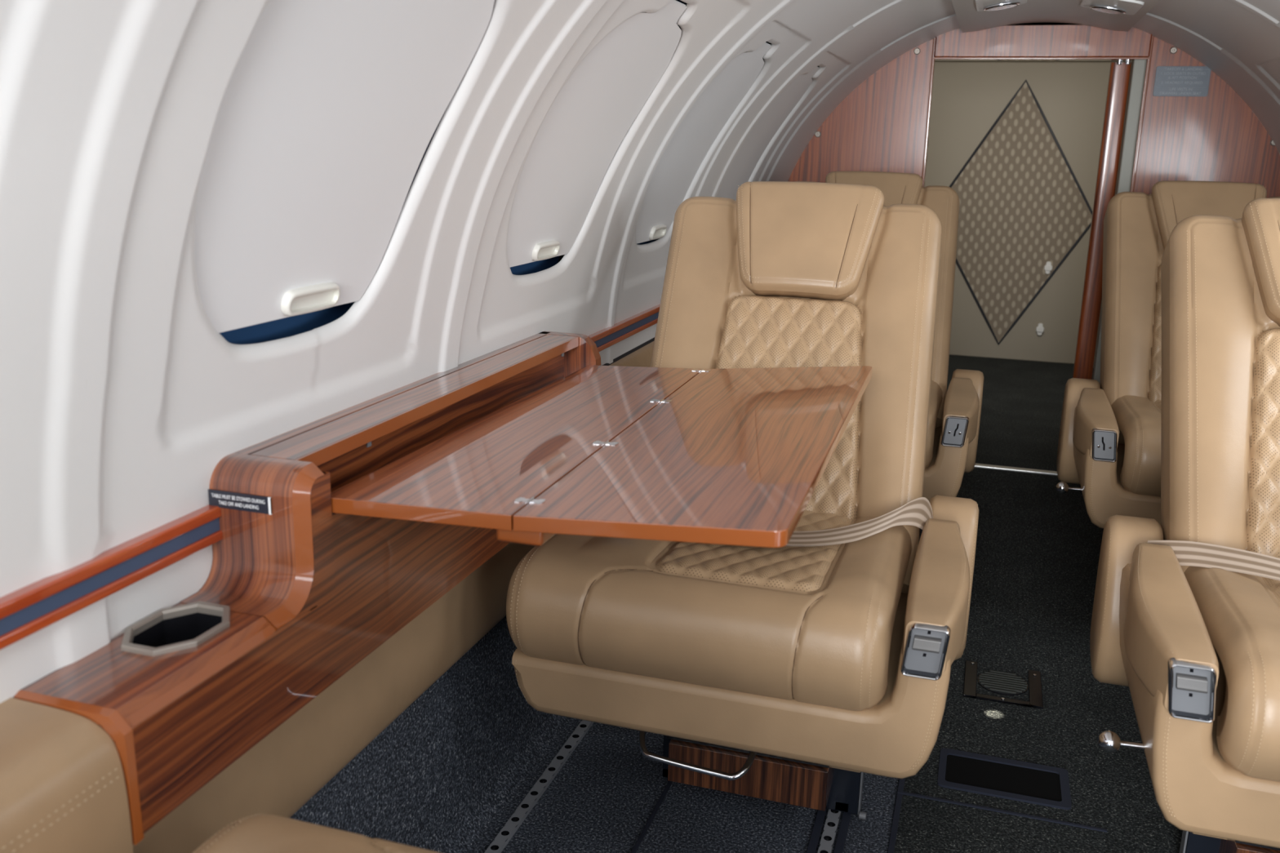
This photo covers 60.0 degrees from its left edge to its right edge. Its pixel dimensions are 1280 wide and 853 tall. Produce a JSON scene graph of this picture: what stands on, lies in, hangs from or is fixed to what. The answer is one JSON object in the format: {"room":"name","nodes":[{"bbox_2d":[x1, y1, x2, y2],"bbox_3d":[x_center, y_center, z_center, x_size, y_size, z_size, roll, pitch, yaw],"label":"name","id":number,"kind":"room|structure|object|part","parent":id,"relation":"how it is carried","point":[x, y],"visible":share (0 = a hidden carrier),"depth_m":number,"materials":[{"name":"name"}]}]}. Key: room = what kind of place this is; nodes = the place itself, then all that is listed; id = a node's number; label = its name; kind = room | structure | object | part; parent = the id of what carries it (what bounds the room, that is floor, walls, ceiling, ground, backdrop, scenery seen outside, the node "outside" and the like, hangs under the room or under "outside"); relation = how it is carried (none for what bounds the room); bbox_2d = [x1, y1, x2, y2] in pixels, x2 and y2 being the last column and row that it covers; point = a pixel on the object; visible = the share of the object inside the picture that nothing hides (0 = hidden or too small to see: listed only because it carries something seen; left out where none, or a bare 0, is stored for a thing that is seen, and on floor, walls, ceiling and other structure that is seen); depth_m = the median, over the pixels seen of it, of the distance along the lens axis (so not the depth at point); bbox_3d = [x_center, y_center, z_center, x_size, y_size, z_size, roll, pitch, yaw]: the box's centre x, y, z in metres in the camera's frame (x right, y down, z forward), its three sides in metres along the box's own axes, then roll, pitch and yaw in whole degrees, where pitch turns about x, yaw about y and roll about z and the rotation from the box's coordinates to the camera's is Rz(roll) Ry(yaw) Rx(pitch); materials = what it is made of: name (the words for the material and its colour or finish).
{"room":"aircraft cabin","nodes":[
{"label":"aircraft cabin","id":0,"kind":"room"},
{"bbox_2d":[0,0,959,703],"bbox_3d":[0.079,-0.308,1.387,0.521,0.735,3.564,6,15,17],"label":"wall","id":1,"kind":"structure","parent":0,"point":[122,399],"depth_m":0.88,"materials":[{"name":"white plastic"}]},
{"bbox_2d":[0,697,133,852],"bbox_3d":[-0.516,0.398,0.392,0.092,0.232,0.832,6,15,17],"label":"armrest","id":2,"kind":"object","parent":1,"relation":"attached to","point":[63,789],"visible":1,"depth_m":0.71,"materials":[{"name":"beige leather"}]},
{"bbox_2d":[0,504,222,649],"bbox_3d":[-0.519,0.201,0.460,0.014,0.031,1.048,6,15,17],"label":"trim","id":3,"kind":"structure","parent":1,"relation":"attached to","point":[24,611],"depth_m":0.82,"materials":[{"name":"brown wood"}]},
{"bbox_2d":[96,0,494,344],"bbox_3d":[-0.243,-0.247,0.931,0.253,0.435,0.566,6,15,17],"label":"window","id":4,"kind":"structure","parent":1,"relation":"in","point":[330,113],"depth_m":0.92,"materials":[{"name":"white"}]},
{"bbox_3d":[-0.243,-0.247,0.931,0.253,0.435,0.567,6,15,17],"label":"pane","id":5,"kind":"part","parent":4,"relation":"part of","materials":[{"name":"blue"}]},
{"bbox_3d":[-0.302,-0.118,1.020,0.014,0.026,0.086,6,15,17],"label":"shade handle","id":6,"kind":"part","parent":4,"relation":"part of","materials":[{"name":"white plastic"}]},
{"bbox_2d":[13,331,600,845],"bbox_3d":[-0.245,0.074,1.186,0.096,0.207,0.950,6,15,17],"label":"console","id":7,"kind":"object","parent":1,"relation":"attached to","point":[199,681],"visible":0.84,"depth_m":0.93,"materials":[{"name":"brown wood"}]},
{"bbox_2d":[120,601,230,656],"bbox_3d":[-0.362,0.193,0.875,0.066,0.080,0.089,6,15,17],"label":"cup holder","id":8,"kind":"object","parent":7,"relation":"on","point":[184,628],"depth_m":0.88,"materials":[{"name":"silver"}]},
{"bbox_2d":[208,488,271,515],"bbox_3d":[-0.335,0.063,0.928,0.061,0.015,0.001,6,15,17],"label":"placard","id":9,"kind":"object","parent":7,"relation":"attached to","point":[221,499],"visible":1,"depth_m":0.93,"materials":[{"name":"grey plastic"}]},
{"bbox_3d":[-0.214,0.100,1.182,0.030,0.156,0.936,6,15,17],"label":"panel","id":10,"kind":"part","parent":7,"relation":"part of","materials":[{"name":"brown wood"}]},
{"bbox_3d":[-0.213,-0.045,1.266,0.045,0.013,0.680,6,15,17],"label":"stowage lid","id":11,"kind":"part","parent":7,"relation":"part of","materials":[{"name":"brown wood"}]},
{"bbox_2d":[330,364,872,547],"bbox_3d":[0.015,0.006,1.194,0.403,0.059,0.647,6,15,17],"label":"folding table","id":12,"kind":"object","parent":7,"relation":"attached to","point":[731,456],"visible":1,"depth_m":1.05,"materials":[{"name":"brown wood"}]},
{"bbox_2d":[97,341,653,852],"bbox_3d":[-0.140,0.099,1.588,0.055,0.242,3.510,6,15,17],"label":"wall panel","id":13,"kind":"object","parent":1,"relation":"attached to","point":[282,772],"depth_m":1.08,"materials":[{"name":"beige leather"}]},
{"bbox_2d":[506,0,687,275],"bbox_3d":[-0.067,-0.381,1.473,0.253,0.435,0.573,6,15,17],"label":"window","id":14,"kind":"structure","parent":1,"relation":"in","point":[571,153],"depth_m":1.46,"materials":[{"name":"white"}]},
{"bbox_3d":[-0.131,-0.246,1.549,0.014,0.026,0.086,6,15,17],"label":"shade handle","id":15,"kind":"part","parent":14,"relation":"part of","materials":[{"name":"white plastic"}]},
{"bbox_2d":[587,303,660,351],"bbox_3d":[0.109,-0.277,2.390,0.014,0.031,1.682,6,15,17],"label":"trim","id":16,"kind":"structure","parent":1,"relation":"attached to","point":[605,338],"depth_m":1.96,"materials":[{"name":"brown wood"}]},
{"bbox_3d":[0.109,-0.266,2.393,0.014,0.009,1.682,6,15,17],"label":"moulding","id":17,"kind":"part","parent":16,"relation":"part of","materials":[{"name":"brown wood"}]},
{"bbox_2d":[602,337,654,365],"bbox_3d":[0.108,-0.230,2.413,0.006,0.009,1.682,6,15,17],"label":"trim","id":18,"kind":"structure","parent":1,"relation":"attached to","point":[652,340],"depth_m":2.02,"materials":[{"name":"black"}]},
{"bbox_2d":[635,41,772,244],"bbox_3d":[0.098,-0.507,1.981,0.253,0.435,0.577,6,15,17],"label":"window","id":19,"kind":"structure","parent":1,"relation":"in","point":[671,180],"depth_m":1.98,"materials":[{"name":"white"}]},
{"bbox_3d":[0.034,-0.363,2.070,0.014,0.026,0.086,6,15,17],"label":"shade handle","id":20,"kind":"part","parent":19,"relation":"part of","materials":[{"name":"white plastic"}]},
{"bbox_2d":[718,66,819,200],"bbox_3d":[0.265,-0.634,2.495,0.253,0.435,0.563,6,15,17],"label":"window","id":21,"kind":"structure","parent":1,"relation":"in","point":[744,164],"depth_m":2.49,"materials":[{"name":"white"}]},
{"bbox_2d":[557,42,819,289],"bbox_3d":[0.496,-0.226,1.317,1.491,1.001,3.560,6,15,17],"label":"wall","id":22,"kind":"structure","parent":0,"point":[562,255],"depth_m":1.78,"materials":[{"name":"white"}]},
{"bbox_2d":[974,0,1026,11],"bbox_3d":[0.763,-0.898,2.338,0.104,0.027,0.200,6,15,17],"label":"light","id":23,"kind":"object","parent":22,"relation":"attached to","point":[980,5],"visible":1,"depth_m":2.35,"materials":[{"name":"white plastic"}]},
{"bbox_2d":[951,0,1159,32],"bbox_3d":[0.497,-0.611,1.191,0.406,0.024,3.485,6,15,17],"label":"ceiling panel","id":24,"kind":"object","parent":22,"relation":"attached to","point":[1033,12],"depth_m":2.59,"materials":[{"name":"grey plastic"}]},
{"bbox_2d":[1080,0,1144,14],"bbox_3d":[0.991,-0.889,2.331,0.114,0.030,0.200,6,15,17],"label":"light","id":25,"kind":"object","parent":22,"relation":"attached to","point":[1113,6],"visible":1,"depth_m":2.34,"materials":[{"name":"white plastic"}]},
{"bbox_2d":[468,355,1181,852],"bbox_3d":[0.759,0.323,2.372,1.350,0.036,5.400,6,15,17],"label":"floor","id":26,"kind":"structure","parent":0,"point":[1037,548],"depth_m":1.64,"materials":[{"name":"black carpet"}]},
{"bbox_2d":[192,813,439,852],"bbox_3d":[-0.149,0.362,0.417,0.518,0.816,0.724,6,15,17],"label":"seat","id":27,"kind":"object","parent":26,"relation":"on","point":[259,833],"visible":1,"depth_m":0.75,"materials":[{"name":"beige leather"}]},
{"bbox_2d":[289,615,570,852],"bbox_3d":[-0.136,0.336,1.645,0.027,0.270,3.510,6,15,17],"label":"carpet","id":28,"kind":"structure","parent":26,"relation":"on","point":[435,779],"depth_m":1.38,"materials":[{"name":"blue carpet"}]},
{"bbox_2d":[484,720,593,852],"bbox_3d":[-0.010,0.402,1.931,0.016,0.006,2.784,6,15,17],"label":"track","id":29,"kind":"object","parent":26,"relation":"on","point":[498,845],"visible":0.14,"depth_m":1.52,"materials":[{"name":"silver metal"}]},
{"bbox_2d":[506,181,978,820],"bbox_3d":[0.194,0.091,1.509,0.518,0.816,0.725,6,15,17],"label":"seat","id":30,"kind":"object","parent":26,"relation":"on","point":[790,675],"visible":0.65,"depth_m":1.30,"materials":[{"name":"beige leather"}]},
{"bbox_3d":[0.070,0.378,1.616,0.020,0.198,0.180,6,15,17],"label":"leg","id":31,"kind":"part","parent":30,"relation":"part of","materials":[{"name":"black paint"}]},
{"bbox_2d":[506,516,911,711],"bbox_3d":[0.104,0.189,1.386,0.437,0.135,0.398,6,15,17],"label":"seat cushion","id":32,"kind":"object","parent":30,"relation":"on","point":[737,627],"depth_m":1.23,"materials":[{"name":"beige leather"}]},
{"bbox_3d":[0.149,0.240,1.430,0.493,0.152,0.434,6,15,17],"label":"seat","id":33,"kind":"part","parent":30,"relation":"part of","materials":[{"name":"beige leather"}]},
{"bbox_3d":[0.166,0.434,1.528,0.210,0.056,0.190,6,15,17],"label":"drawer","id":34,"kind":"part","parent":30,"relation":"part of","materials":[{"name":"brown wood"}]},
{"bbox_3d":[0.153,0.137,1.384,0.193,0.024,0.338,6,15,17],"label":"quilted seat panel","id":35,"kind":"part","parent":30,"relation":"part of","materials":[{"name":"leather"}]},
{"bbox_3d":[0.202,0.006,1.556,0.242,0.346,0.241,6,15,17],"label":"quilted panel","id":36,"kind":"part","parent":30,"relation":"part of","materials":[{"name":"leather"}]},
{"bbox_3d":[0.216,-0.060,1.629,0.426,0.525,0.418,6,15,17],"label":"backrest","id":37,"kind":"part","parent":30,"relation":"part of","materials":[{"name":"beige leather"}]},
{"bbox_3d":[0.300,0.401,1.547,0.042,0.198,0.180,6,15,17],"label":"leg","id":38,"kind":"part","parent":30,"relation":"part of","materials":[{"name":"black paint"}]},
{"bbox_3d":[0.273,0.384,1.440,0.040,0.128,0.024,6,15,17],"label":"leg","id":39,"kind":"part","parent":30,"relation":"part of","materials":[{"name":"beige leather"}]},
{"bbox_2d":[785,497,933,546],"bbox_3d":[0.167,0.129,1.411,0.438,0.068,0.205,3,14,6],"label":"belt","id":40,"kind":"object","parent":30,"relation":"on","point":[916,513],"visible":0.44,"depth_m":1.37,"materials":[{"name":"beige fabric"}]},
{"bbox_3d":[0.294,0.231,1.141,0.045,0.057,0.014,6,15,17],"label":"ashtray frame","id":41,"kind":"part","parent":30,"relation":"part of","materials":[{"name":"silver metal"}]},
{"bbox_3d":[0.295,0.230,1.146,0.039,0.050,0.003,6,15,17],"label":"ashtray plate","id":42,"kind":"part","parent":30,"relation":"part of","materials":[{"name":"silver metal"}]},
{"bbox_3d":[0.352,0.207,1.307,0.066,0.111,0.345,6,15,17],"label":"armrest","id":43,"kind":"part","parent":30,"relation":"part of","materials":[{"name":"beige leather"}]},
{"bbox_2d":[817,809,841,852],"bbox_3d":[0.368,0.440,1.817,0.016,0.006,2.784,6,15,17],"label":"track","id":44,"kind":"object","parent":26,"relation":"on","point":[828,837],"visible":0.09,"depth_m":1.45,"materials":[{"name":"silver metal"}]},
{"bbox_2d":[796,171,983,502],"bbox_3d":[0.479,-0.131,2.407,0.518,0.816,0.725,6,15,17],"label":"seat","id":45,"kind":"object","parent":26,"relation":"on","point":[954,414],"visible":0.11,"depth_m":2.38,"materials":[{"name":"beige leather"}]},
{"bbox_3d":[0.502,-0.283,2.527,0.426,0.525,0.418,6,15,17],"label":"backrest","id":46,"kind":"part","parent":45,"relation":"part of","materials":[{"name":"beige leather"}]},
{"bbox_2d":[924,379,942,468],"bbox_3d":[0.390,-0.033,2.284,0.437,0.135,0.398,6,15,17],"label":"seat cushion","id":47,"kind":"object","parent":45,"relation":"on","point":[935,430],"depth_m":2.11,"materials":[{"name":"beige leather"}]},
{"bbox_3d":[0.435,0.018,2.328,0.493,0.152,0.434,6,15,17],"label":"seat","id":48,"kind":"part","parent":45,"relation":"part of","materials":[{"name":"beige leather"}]},
{"bbox_3d":[0.580,0.008,2.041,0.037,0.049,0.006,6,15,17],"label":"ashtray plate","id":49,"kind":"part","parent":45,"relation":"part of","materials":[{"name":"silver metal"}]},
{"bbox_3d":[0.580,0.009,2.039,0.045,0.057,0.014,6,15,17],"label":"ashtray frame","id":50,"kind":"part","parent":45,"relation":"part of","materials":[{"name":"silver metal"}]},
{"bbox_3d":[0.638,-0.015,2.205,0.066,0.111,0.345,6,15,17],"label":"armrest","id":51,"kind":"part","parent":45,"relation":"part of","materials":[{"name":"beige leather"}]},
{"bbox_2d":[963,660,1043,709],"bbox_3d":[0.609,0.431,1.858,0.124,0.006,0.133,6,15,17],"label":"floor vent","id":52,"kind":"object","parent":26,"relation":"in","point":[995,682],"visible":1,"depth_m":1.85,"materials":[{"name":"black metal"}]},
{"bbox_2d":[937,748,1071,809],"bbox_3d":[0.518,0.501,1.580,0.178,0.004,0.104,6,15,17],"label":"floor vent","id":53,"kind":"object","parent":26,"relation":"on","point":[962,771],"visible":1,"depth_m":1.58,"materials":[{"name":"black plastic"}]},
{"bbox_2d":[974,463,1057,475],"bbox_3d":[1.004,0.116,3.138,0.520,0.009,0.024,6,15,17],"label":"trim","id":54,"kind":"structure","parent":26,"relation":"on","point":[976,465],"depth_m":3.11,"materials":[{"name":"silver metal"}]},
{"bbox_2d":[1055,180,1279,528],"bbox_3d":[1.122,-0.067,2.213,0.540,0.816,0.724,6,15,17],"label":"seat","id":55,"kind":"object","parent":26,"relation":"on","point":[1109,442],"visible":0.3,"depth_m":2.29,"materials":[{"name":"beige leather"}]},
{"bbox_3d":[0.793,0.115,2.080,0.023,0.023,0.023,6,15,17],"label":"lever knob","id":56,"kind":"part","parent":55,"relation":"part of","materials":[{"name":"silver metal"}]},
{"bbox_3d":[0.836,0.119,2.070,0.068,0.006,0.006,5,15,13],"label":"recline lever","id":57,"kind":"part","parent":55,"relation":"part of","materials":[{"name":"silver metal"}]},
{"bbox_3d":[0.871,0.008,2.135,0.066,0.111,0.345,6,15,17],"label":"armrest","id":58,"kind":"part","parent":55,"relation":"part of","materials":[{"name":"beige leather"}]},
{"bbox_3d":[0.824,0.033,1.968,0.037,0.049,0.006,6,15,17],"label":"ashtray plate","id":59,"kind":"part","parent":55,"relation":"part of","materials":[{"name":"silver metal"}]},
{"bbox_3d":[0.824,0.033,1.966,0.045,0.057,0.014,6,15,17],"label":"ashtray frame","id":60,"kind":"part","parent":55,"relation":"part of","materials":[{"name":"silver metal"}]},
{"bbox_3d":[1.098,0.084,2.128,0.493,0.152,0.434,6,15,17],"label":"seat","id":61,"kind":"part","parent":55,"relation":"part of","materials":[{"name":"beige leather"}]},
{"bbox_2d":[1111,395,1161,496],"bbox_3d":[1.120,0.040,2.064,0.437,0.135,0.398,6,15,17],"label":"seat cushion","id":62,"kind":"object","parent":55,"relation":"on","point":[1137,464],"depth_m":1.97,"materials":[{"name":"beige leather"}]},
{"bbox_3d":[1.167,-0.148,2.250,0.242,0.346,0.241,6,15,17],"label":"quilted panel","id":63,"kind":"part","parent":55,"relation":"part of","materials":[{"name":"leather"}]},
{"bbox_3d":[1.088,-0.020,2.087,0.193,0.024,0.338,6,15,17],"label":"quilted seat panel","id":64,"kind":"part","parent":55,"relation":"part of","materials":[{"name":"leather"}]},
{"bbox_3d":[1.190,-0.214,2.320,0.426,0.525,0.418,6,15,17],"label":"backrest","id":65,"kind":"part","parent":55,"relation":"part of","materials":[{"name":"beige leather"}]},
{"bbox_2d":[1089,198,1279,852],"bbox_3d":[0.831,0.155,1.317,0.540,0.816,0.724,6,15,17],"label":"seat","id":66,"kind":"object","parent":26,"relation":"on","point":[1196,650],"visible":0.92,"depth_m":1.36,"materials":[{"name":"beige leather"}]},
{"bbox_3d":[0.501,0.337,1.184,0.023,0.023,0.023,6,15,17],"label":"lever knob","id":67,"kind":"part","parent":66,"relation":"part of","materials":[{"name":"silver metal"}]},
{"bbox_3d":[0.544,0.341,1.174,0.068,0.006,0.006,5,15,13],"label":"recline lever","id":68,"kind":"part","parent":66,"relation":"part of","materials":[{"name":"silver metal"}]},
{"bbox_3d":[0.580,0.230,1.239,0.066,0.111,0.345,6,15,17],"label":"armrest","id":69,"kind":"part","parent":66,"relation":"part of","materials":[{"name":"beige leather"}]},
{"bbox_3d":[0.534,0.254,1.074,0.039,0.050,0.003,6,15,17],"label":"ashtray plate","id":70,"kind":"part","parent":66,"relation":"part of","materials":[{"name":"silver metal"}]},
{"bbox_3d":[0.532,0.255,1.069,0.045,0.057,0.014,6,15,17],"label":"ashtray frame","id":71,"kind":"part","parent":66,"relation":"part of","materials":[{"name":"silver metal"}]},
{"bbox_3d":[0.807,0.306,1.232,0.493,0.152,0.434,6,15,17],"label":"seat","id":72,"kind":"part","parent":66,"relation":"part of","materials":[{"name":"beige leather"}]},
{"bbox_3d":[0.718,0.443,1.421,0.042,0.198,0.180,6,15,17],"label":"leg","id":73,"kind":"part","parent":66,"relation":"part of","materials":[{"name":"black paint"}]},
{"bbox_3d":[0.685,0.425,1.316,0.040,0.128,0.024,6,15,17],"label":"leg","id":74,"kind":"part","parent":66,"relation":"part of","materials":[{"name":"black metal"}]},
{"bbox_2d":[1147,540,1279,580],"bbox_3d":[0.817,0.180,1.265,0.430,0.044,0.106,7,15,20],"label":"belt","id":75,"kind":"object","parent":66,"relation":"on","point":[1192,553],"visible":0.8,"depth_m":1.31,"materials":[{"name":"beige fabric"}]},
{"bbox_3d":[0.899,0.008,1.424,0.426,0.525,0.418,6,15,17],"label":"backrest","id":76,"kind":"part","parent":66,"relation":"part of","materials":[{"name":"beige leather"}]},
{"bbox_2d":[1183,565,1279,782],"bbox_3d":[0.829,0.262,1.168,0.437,0.135,0.398,6,15,17],"label":"seat cushion","id":77,"kind":"object","parent":66,"relation":"on","point":[1240,612],"depth_m":1.09,"materials":[{"name":"beige leather"}]},
{"bbox_3d":[0.812,0.498,1.334,0.210,0.056,0.190,6,15,17],"label":"drawer","id":78,"kind":"part","parent":66,"relation":"part of","materials":[{"name":"brown wood"}]},
{"bbox_3d":[0.876,0.074,1.354,0.242,0.346,0.241,6,15,17],"label":"quilted panel","id":79,"kind":"part","parent":66,"relation":"part of","materials":[{"name":"leather"}]},
{"bbox_3d":[0.797,0.202,1.191,0.193,0.024,0.338,6,15,17],"label":"quilted seat panel","id":80,"kind":"part","parent":66,"relation":"part of","materials":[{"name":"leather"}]},
{"bbox_2d":[787,24,1279,384],"bbox_3d":[1.020,-0.468,2.981,1.368,1.219,0.072,6,15,17],"label":"wall","id":81,"kind":"structure","parent":0,"point":[883,124],"depth_m":2.82,"materials":[{"name":"brown wood"}]},
{"bbox_3d":[0.572,-0.744,3.060,0.416,0.635,0.030,6,15,17],"label":"bulkhead panel","id":82,"kind":"part","parent":81,"relation":"part of","materials":[{"name":"brown wood"}]},
{"bbox_2d":[1072,60,1131,379],"bbox_3d":[1.215,-0.400,2.957,0.048,1.104,0.052,6,15,17],"label":"post","id":83,"kind":"object","parent":81,"relation":"in","point":[1120,71],"depth_m":2.92,"materials":[{"name":"brown wood"}]},
{"bbox_2d":[1152,66,1211,96],"bbox_3d":[1.350,-0.860,2.759,0.125,0.072,0.003,6,15,17],"label":"placard","id":84,"kind":"object","parent":81,"relation":"attached to","point":[1170,81],"visible":1,"depth_m":2.76,"materials":[{"name":"grey metal"}]},
{"bbox_3d":[1.474,-0.656,2.788,0.427,0.639,0.030,6,15,17],"label":"bulkhead panel","id":85,"kind":"part","parent":81,"relation":"part of","materials":[{"name":"brown wood"}]},
{"bbox_2d":[935,60,1132,62],"bbox_3d":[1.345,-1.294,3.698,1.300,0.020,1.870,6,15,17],"label":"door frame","id":86,"kind":"structure","parent":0,"point":[935,60],"depth_m":4.49,"materials":[{"name":"beige"}]},
{"bbox_2d":[1093,61,1132,368],"bbox_3d":[1.687,-0.660,3.771,0.010,1.230,1.820,6,15,17],"label":"wall","id":87,"kind":"structure","parent":0,"point":[1131,61],"depth_m":4.45,"materials":[{"name":"beige"}]},
{"bbox_2d":[1132,0,1279,154],"bbox_3d":[0.890,-0.227,1.143,0.521,0.735,3.564,6,15,17],"label":"wall","id":88,"kind":"structure","parent":0,"point":[1238,40],"depth_m":2.39,"materials":[{"name":"white plastic"}]},
{"bbox_3d":[0.707,-0.751,4.040,0.010,1.230,1.870,6,15,17],"label":"wall","id":89,"kind":"structure","parent":0,"visible":0},
{"bbox_2d":[924,62,1111,364],"bbox_3d":[1.458,-0.905,4.711,1.005,1.230,0.046,6,15,17],"label":"door","id":90,"kind":"structure","parent":89,"relation":"in","point":[1018,144],"depth_m":4.65,"materials":[{"name":"beige"}]}
]}

